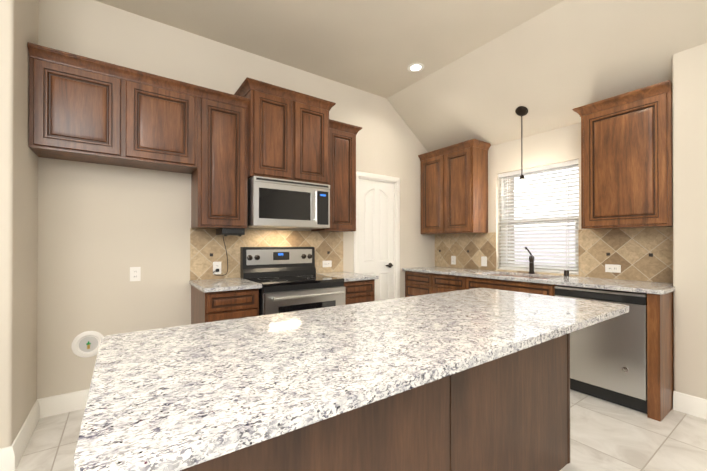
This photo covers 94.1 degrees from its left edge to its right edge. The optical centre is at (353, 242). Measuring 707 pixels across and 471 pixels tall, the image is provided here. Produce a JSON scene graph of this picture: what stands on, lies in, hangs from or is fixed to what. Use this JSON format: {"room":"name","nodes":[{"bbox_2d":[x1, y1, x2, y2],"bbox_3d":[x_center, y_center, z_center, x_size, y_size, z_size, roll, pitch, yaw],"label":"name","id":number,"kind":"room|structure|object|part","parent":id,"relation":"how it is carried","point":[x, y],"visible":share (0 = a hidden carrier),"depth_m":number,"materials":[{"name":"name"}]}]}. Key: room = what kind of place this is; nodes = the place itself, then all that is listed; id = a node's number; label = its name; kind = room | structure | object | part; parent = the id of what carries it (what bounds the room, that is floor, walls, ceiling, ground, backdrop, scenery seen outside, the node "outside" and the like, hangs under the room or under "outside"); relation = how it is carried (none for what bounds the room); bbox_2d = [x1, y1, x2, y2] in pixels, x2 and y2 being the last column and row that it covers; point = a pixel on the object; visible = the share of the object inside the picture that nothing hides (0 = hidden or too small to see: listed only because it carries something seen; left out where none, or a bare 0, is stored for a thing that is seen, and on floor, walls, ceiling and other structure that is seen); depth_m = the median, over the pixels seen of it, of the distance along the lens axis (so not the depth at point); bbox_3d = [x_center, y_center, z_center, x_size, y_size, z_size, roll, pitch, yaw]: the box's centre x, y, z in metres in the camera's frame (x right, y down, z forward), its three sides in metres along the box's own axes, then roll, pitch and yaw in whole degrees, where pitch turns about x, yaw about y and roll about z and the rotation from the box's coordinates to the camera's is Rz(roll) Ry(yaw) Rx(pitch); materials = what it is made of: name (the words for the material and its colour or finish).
{"room":"kitchen","nodes":[
{"label":"kitchen","id":0,"kind":"room"},
{"bbox_2d":[0,0,38,447],"bbox_3d":[-3.729,-0.314,1.128,3.822,3.100,1.060,0,0,-35],"label":"wall","id":1,"kind":"structure","parent":0,"point":[19,24],"depth_m":1.88,"materials":[{"name":"paint"}]},
{"bbox_2d":[0,441,18,470],"bbox_3d":[-3.412,1.166,0.685,3.839,0.136,0.016,0,0,-35],"label":"baseboard","id":2,"kind":"structure","parent":1,"relation":"attached to","point":[10,457],"depth_m":1.77,"materials":[{"name":"white paint"}]},
{"bbox_2d":[13,398,40,462],"bbox_3d":[-2.042,1.172,2.062,0.016,0.136,0.600,0,0,-35],"label":"baseboard","id":3,"kind":"structure","parent":1,"relation":"attached to","point":[26,431],"depth_m":2.07,"materials":[{"name":"white paint"}]},
{"bbox_2d":[37,0,434,398],"bbox_3d":[-0.483,-0.302,3.814,4.578,3.100,0.400,0,0,-35],"label":"wall","id":4,"kind":"structure","parent":0,"point":[103,229],"depth_m":2.66,"materials":[{"name":"paint"}]},
{"bbox_2d":[41,389,88,417],"bbox_3d":[-1.839,1.174,2.599,0.967,0.136,0.016,0,0,-35],"label":"baseboard","id":5,"kind":"structure","parent":4,"relation":"attached to","point":[72,401],"depth_m":2.40,"materials":[{"name":"white paint"}]},
{"bbox_2d":[27,42,118,165],"bbox_3d":[-1.942,-0.929,2.346,0.491,0.640,0.322,0,0,-35],"label":"upper cabinet","id":6,"kind":"object","parent":4,"relation":"attached to","point":[74,99],"depth_m":2.21,"materials":[{"name":"brown wood"}]},
{"bbox_2d":[71,331,102,357],"bbox_3d":[-2.004,0.767,2.488,0.200,0.200,0.010,0,0,-35],"label":"outlet box","id":7,"kind":"object","parent":4,"relation":"attached to","point":[86,344],"visible":0.96,"depth_m":2.48,"materials":[{"name":"white plastic"}]},
{"bbox_2d":[130,267,140,280],"bbox_3d":[-1.765,0.252,2.661,0.072,0.115,0.007,0,0,-35],"label":"electrical outlet plate","id":8,"kind":"object","parent":4,"relation":"attached to","point":[135,273],"depth_m":2.66,"materials":[{"name":"white plastic"}]},
{"bbox_2d":[119,66,198,173],"bbox_3d":[-1.540,-0.928,2.628,0.491,0.640,0.322,0,0,-35],"label":"upper cabinet","id":9,"kind":"object","parent":4,"relation":"attached to","point":[159,116],"depth_m":2.49,"materials":[{"name":"brown wood"}]},
{"bbox_2d":[213,262,220,273],"bbox_3d":[-1.248,0.230,3.012,0.072,0.115,0.007,0,0,-35],"label":"electrical outlet plate","id":10,"kind":"object","parent":4,"relation":"attached to","point":[216,265],"depth_m":3.01,"materials":[{"name":"white plastic"}]},
{"bbox_2d":[191,86,248,228],"bbox_3d":[-1.174,-0.688,2.885,0.400,1.118,0.322,0,0,-35],"label":"upper cabinet","id":11,"kind":"object","parent":4,"relation":"attached to","point":[220,147],"depth_m":2.75,"materials":[{"name":"brown wood"}]},
{"bbox_2d":[216,228,244,235],"bbox_3d":[-1.097,-0.092,2.928,0.190,0.071,0.243,0,0,-35],"label":"under-cabinet radio","id":12,"kind":"object","parent":11,"relation":"attached to","point":[230,231],"visible":1,"depth_m":2.83,"materials":[{"name":"black plastic"}]},
{"bbox_2d":[213,237,227,275],"bbox_3d":[-1.216,0.107,3.015,0.131,0.392,0.024,0,0,-35],"label":"cord","id":13,"kind":"object","parent":12,"relation":"hanging from","point":[216,270],"visible":0.94,"depth_m":3.04,"materials":[{"name":"black plastic"}]},
{"bbox_2d":[239,78,290,179],"bbox_3d":[-0.826,-0.982,3.082,0.391,0.808,0.402,0,0,-35],"label":"upper cabinet","id":14,"kind":"object","parent":4,"relation":"attached to","point":[268,106],"depth_m":2.89,"materials":[{"name":"brown wood"}]},
{"bbox_3d":[-1.047,-1.282,2.910,2.602,0.212,0.430,0,0,-35],"label":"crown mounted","id":15,"kind":"part","parent":14,"relation":"part of","materials":[{"name":"brown wood"}]},
{"bbox_2d":[247,176,329,229],"bbox_3d":[-0.644,-0.359,3.170,0.758,0.424,0.457,0,0,-35],"label":"microwave","id":16,"kind":"object","parent":14,"relation":"attached to","point":[276,203],"visible":0.94,"depth_m":2.99,"materials":[{"name":"silver metal"}]},
{"bbox_2d":[190,228,342,279],"bbox_3d":[-0.778,0.115,3.354,1.608,0.491,0.010,0,0,-35],"label":"backsplash","id":17,"kind":"structure","parent":4,"relation":"attached to","point":[204,243],"depth_m":3.15,"materials":[{"name":"tile"}]},
{"bbox_2d":[291,90,330,185],"bbox_3d":[-0.506,-0.981,3.307,0.391,0.808,0.402,0,0,-35],"label":"upper cabinet","id":18,"kind":"object","parent":4,"relation":"attached to","point":[310,121],"depth_m":3.13,"materials":[{"name":"brown wood"}]},
{"bbox_2d":[323,261,331,266],"bbox_3d":[-0.295,0.235,3.682,0.115,0.072,0.007,0,0,-35],"label":"electrical outlet plate","id":19,"kind":"object","parent":4,"relation":"attached to","point":[325,263],"depth_m":3.68,"materials":[{"name":"white plastic"}]},
{"bbox_2d":[311,120,358,231],"bbox_3d":[-0.211,-0.684,3.562,0.384,1.118,0.322,0,0,-35],"label":"upper cabinet","id":20,"kind":"object","parent":4,"relation":"attached to","point":[342,189],"depth_m":3.44,"materials":[{"name":"brown wood"}]},
{"bbox_2d":[354,171,399,298],"bbox_3d":[0.285,0.196,4.144,0.734,2.107,0.142,0,0,-35],"label":"door frame","id":21,"kind":"structure","parent":4,"relation":"in","point":[377,177],"depth_m":4.28,"materials":[{"name":"white paint"}]},
{"bbox_2d":[359,179,393,300],"bbox_3d":[0.284,0.230,4.144,0.574,2.015,0.036,0,0,-35],"label":"door","id":22,"kind":"structure","parent":21,"relation":"attached to","point":[376,227],"depth_m":4.14,"materials":[{"name":"white paint"}]},
{"bbox_2d":[210,250,652,256],"bbox_3d":[0.618,0.106,2.881,3.027,0.033,2.368,0,0,-35],"label":"accent tiles","id":23,"kind":"object","parent":4,"relation":"attached to","point":[607,254],"depth_m":3.03,"materials":[{"name":"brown tile"}]},
{"bbox_2d":[15,389,706,470],"bbox_3d":[0.255,1.288,-0.564,8.400,0.120,8.400,0,0,-35],"label":"floor","id":24,"kind":"structure","parent":0,"point":[607,436],"depth_m":2.06,"materials":[{"name":"tile"}]},
{"bbox_2d":[189,278,261,323],"bbox_3d":[-1.082,0.785,2.743,0.427,0.915,0.649,0,0,-35],"label":"base cabinet","id":25,"kind":"object","parent":24,"relation":"on","point":[212,300],"visible":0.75,"depth_m":2.53,"materials":[{"name":"brown wood"}]},
{"bbox_2d":[240,247,344,315],"bbox_3d":[-0.555,0.642,3.040,0.758,1.205,0.717,0,0,-35],"label":"range","id":26,"kind":"object","parent":24,"relation":"on","point":[289,279],"visible":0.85,"depth_m":2.99,"materials":[{"name":"silver metal"}]},
{"bbox_2d":[316,272,378,304],"bbox_3d":[-0.103,0.788,3.432,0.421,0.915,0.649,0,0,-35],"label":"base cabinet","id":27,"kind":"object","parent":24,"relation":"on","point":[359,288],"visible":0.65,"depth_m":3.22,"materials":[{"name":"brown wood"}]},
{"bbox_2d":[190,332,570,470],"bbox_3d":[0.194,0.796,1.490,2.108,0.884,0.584,0,0,-35],"label":"kitchen island","id":28,"kind":"object","parent":24,"relation":"on","point":[475,379],"depth_m":1.29,"materials":[{"name":"brown wood"}]},
{"bbox_2d":[74,288,628,470],"bbox_3d":[0.284,0.336,1.419,2.216,0.030,0.868,0,0,-35],"label":"island countertop","id":29,"kind":"structure","parent":28,"relation":"on","point":[184,397],"depth_m":0.87,"materials":[{"name":"white stone"}]},
{"bbox_2d":[405,271,429,296],"bbox_3d":[1.064,0.808,4.351,0.617,0.884,0.474,0,0,-35],"label":"base cabinet","id":30,"kind":"object","parent":24,"relation":"on","point":[417,283],"depth_m":4.19,"materials":[{"name":"brown wood"}]},
{"bbox_2d":[430,275,465,293],"bbox_3d":[1.338,0.806,3.962,0.617,0.884,0.476,0,0,-35],"label":"base cabinet","id":31,"kind":"object","parent":24,"relation":"on","point":[436,279],"depth_m":3.80,"materials":[{"name":"brown wood"}]},
{"bbox_2d":[466,275,585,295],"bbox_3d":[1.734,0.803,3.399,0.617,0.884,0.902,0,0,-35],"label":"base cabinet","id":32,"kind":"object","parent":24,"relation":"on","point":[501,284],"depth_m":3.17,"materials":[{"name":"brown wood"}]},
{"bbox_2d":[402,267,674,294],"bbox_3d":[1.645,0.346,3.489,0.643,0.030,2.568,0,0,-35],"label":"countertop","id":33,"kind":"structure","parent":32,"relation":"on","point":[646,287],"depth_m":2.95,"materials":[{"name":"white stone"}]},
{"bbox_2d":[525,247,568,275],"bbox_3d":[1.941,0.186,3.389,0.217,0.290,0.441,0,0,-35],"label":"faucet","id":34,"kind":"object","parent":33,"relation":"on","point":[531,258],"depth_m":3.47,"materials":[{"name":"black metal"}]},
{"bbox_2d":[555,286,646,413],"bbox_3d":[2.164,0.809,2.772,0.621,0.868,0.608,0,0,-35],"label":"dishwasher","id":35,"kind":"object","parent":24,"relation":"on","point":[608,360],"visible":0.71,"depth_m":2.51,"materials":[{"name":"silver metal"}]},
{"bbox_2d":[95,0,706,151],"bbox_3d":[0.255,-1.541,-0.551,8.400,1.261,8.400,0,0,-35],"label":"ceiling","id":36,"kind":"structure","parent":0,"point":[490,66],"depth_m":2.89,"materials":[{"name":"paint"}]},
{"bbox_2d":[407,63,423,71],"bbox_3d":[0.658,-1.850,3.473,0.176,0.007,0.176,0,0,-35],"label":"recessed light","id":37,"kind":"object","parent":36,"relation":"in","point":[415,67],"visible":1,"depth_m":3.47,"materials":[{"name":"white paint"}]},
{"bbox_2d":[514,106,529,191],"bbox_3d":[1.761,-0.982,3.440,0.156,0.870,0.156,0,0,-35],"label":"pendant light","id":38,"kind":"object","parent":36,"relation":"hanging from","point":[522,185],"visible":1,"depth_m":3.42,"materials":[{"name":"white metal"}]},
{"bbox_3d":[1.761,-0.605,3.438,0.156,0.115,0.156,0,0,-35],"label":"lamp shade","id":39,"kind":"part","parent":38,"relation":"part of","materials":[{"name":"white glass"}]},
{"bbox_2d":[488,123,581,274],"bbox_3d":[2.075,0.033,3.806,0.400,2.430,2.555,0,0,-35],"label":"wall","id":40,"kind":"structure","parent":0,"point":[559,145],"depth_m":3.70,"materials":[{"name":"paint"}]},
{"bbox_2d":[418,148,441,234],"bbox_3d":[1.166,-0.663,4.469,0.322,1.083,0.416,0,0,-35],"label":"upper cabinet","id":41,"kind":"object","parent":40,"relation":"attached to","point":[431,162],"depth_m":4.37,"materials":[{"name":"brown wood"}]},
{"bbox_2d":[451,256,455,264],"bbox_3d":[1.355,0.234,4.457,0.007,0.115,0.072,0,0,-35],"label":"electrical outlet plate","id":42,"kind":"object","parent":40,"relation":"attached to","point":[453,258],"depth_m":4.45,"materials":[{"name":"white plastic"}]},
{"bbox_2d":[442,140,489,233],"bbox_3d":[1.406,-0.665,4.128,0.322,1.083,0.418,0,0,-35],"label":"upper cabinet","id":43,"kind":"object","parent":40,"relation":"attached to","point":[464,165],"depth_m":3.99,"materials":[{"name":"brown wood"}]},
{"bbox_2d":[481,256,486,265],"bbox_3d":[1.619,0.229,4.080,0.008,0.120,0.075,0,0,-35],"label":"electrical outlet plate","id":44,"kind":"object","parent":40,"relation":"attached to","point":[483,259],"depth_m":4.08,"materials":[{"name":"white plastic"}]},
{"bbox_2d":[499,165,578,274],"bbox_3d":[2.034,-0.248,3.647,0.143,1.170,0.870,0,0,-35],"label":"window","id":45,"kind":"structure","parent":40,"relation":"in","point":[536,229],"depth_m":3.68,"materials":[{"name":"white paint"}]},
{"bbox_2d":[498,159,578,273],"bbox_3d":[2.010,-0.262,3.630,0.072,1.138,0.854,0,0,-35],"label":"window blinds","id":46,"kind":"object","parent":45,"relation":"attached to","point":[553,167],"visible":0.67,"depth_m":3.58,"materials":[{"name":"white plastic"}]},
{"bbox_2d":[435,227,672,282],"bbox_3d":[1.907,0.117,3.688,0.010,0.491,2.555,0,0,-35],"label":"backsplash","id":47,"kind":"structure","parent":40,"relation":"attached to","point":[629,250],"depth_m":3.06,"materials":[{"name":"tile"}]},
{"bbox_2d":[605,264,620,272],"bbox_3d":[2.373,0.234,3.009,0.007,0.072,0.115,0,0,-35],"label":"electrical outlet plate","id":48,"kind":"object","parent":40,"relation":"attached to","point":[608,267],"depth_m":3.01,"materials":[{"name":"white plastic"}]},
{"bbox_2d":[578,80,672,229],"bbox_3d":[2.339,-0.671,2.802,0.322,1.083,0.596,0,0,-35],"label":"upper cabinet","id":49,"kind":"object","parent":40,"relation":"attached to","point":[626,160],"depth_m":2.67,"materials":[{"name":"brown wood"}]},
{"bbox_3d":[1.766,-1.174,3.593,0.350,0.072,2.545,0,0,-35],"label":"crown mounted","id":50,"kind":"part","parent":49,"relation":"part of","materials":[{"name":"brown wood"}]},
{"bbox_2d":[672,43,706,398],"bbox_3d":[4.250,-0.105,0.446,0.710,2.676,5.445,0,0,-35],"label":"wall","id":51,"kind":"structure","parent":0,"point":[689,101],"depth_m":2.39,"materials":[{"name":"paint"}]},
{"bbox_2d":[673,391,706,419],"bbox_3d":[3.953,1.164,0.230,0.016,0.136,5.442,0,0,-35],"label":"baseboard","id":52,"kind":"structure","parent":51,"relation":"attached to","point":[685,403],"depth_m":2.38,"materials":[{"name":"white paint"}]},
{"label":"outside","id":53,"kind":"structure","parent":0,"visible":0},
{"bbox_2d":[514,167,578,266],"bbox_3d":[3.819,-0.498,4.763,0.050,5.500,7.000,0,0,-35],"label":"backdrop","id":54,"kind":"structure","parent":53,"point":[557,182],"depth_m":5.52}
]}

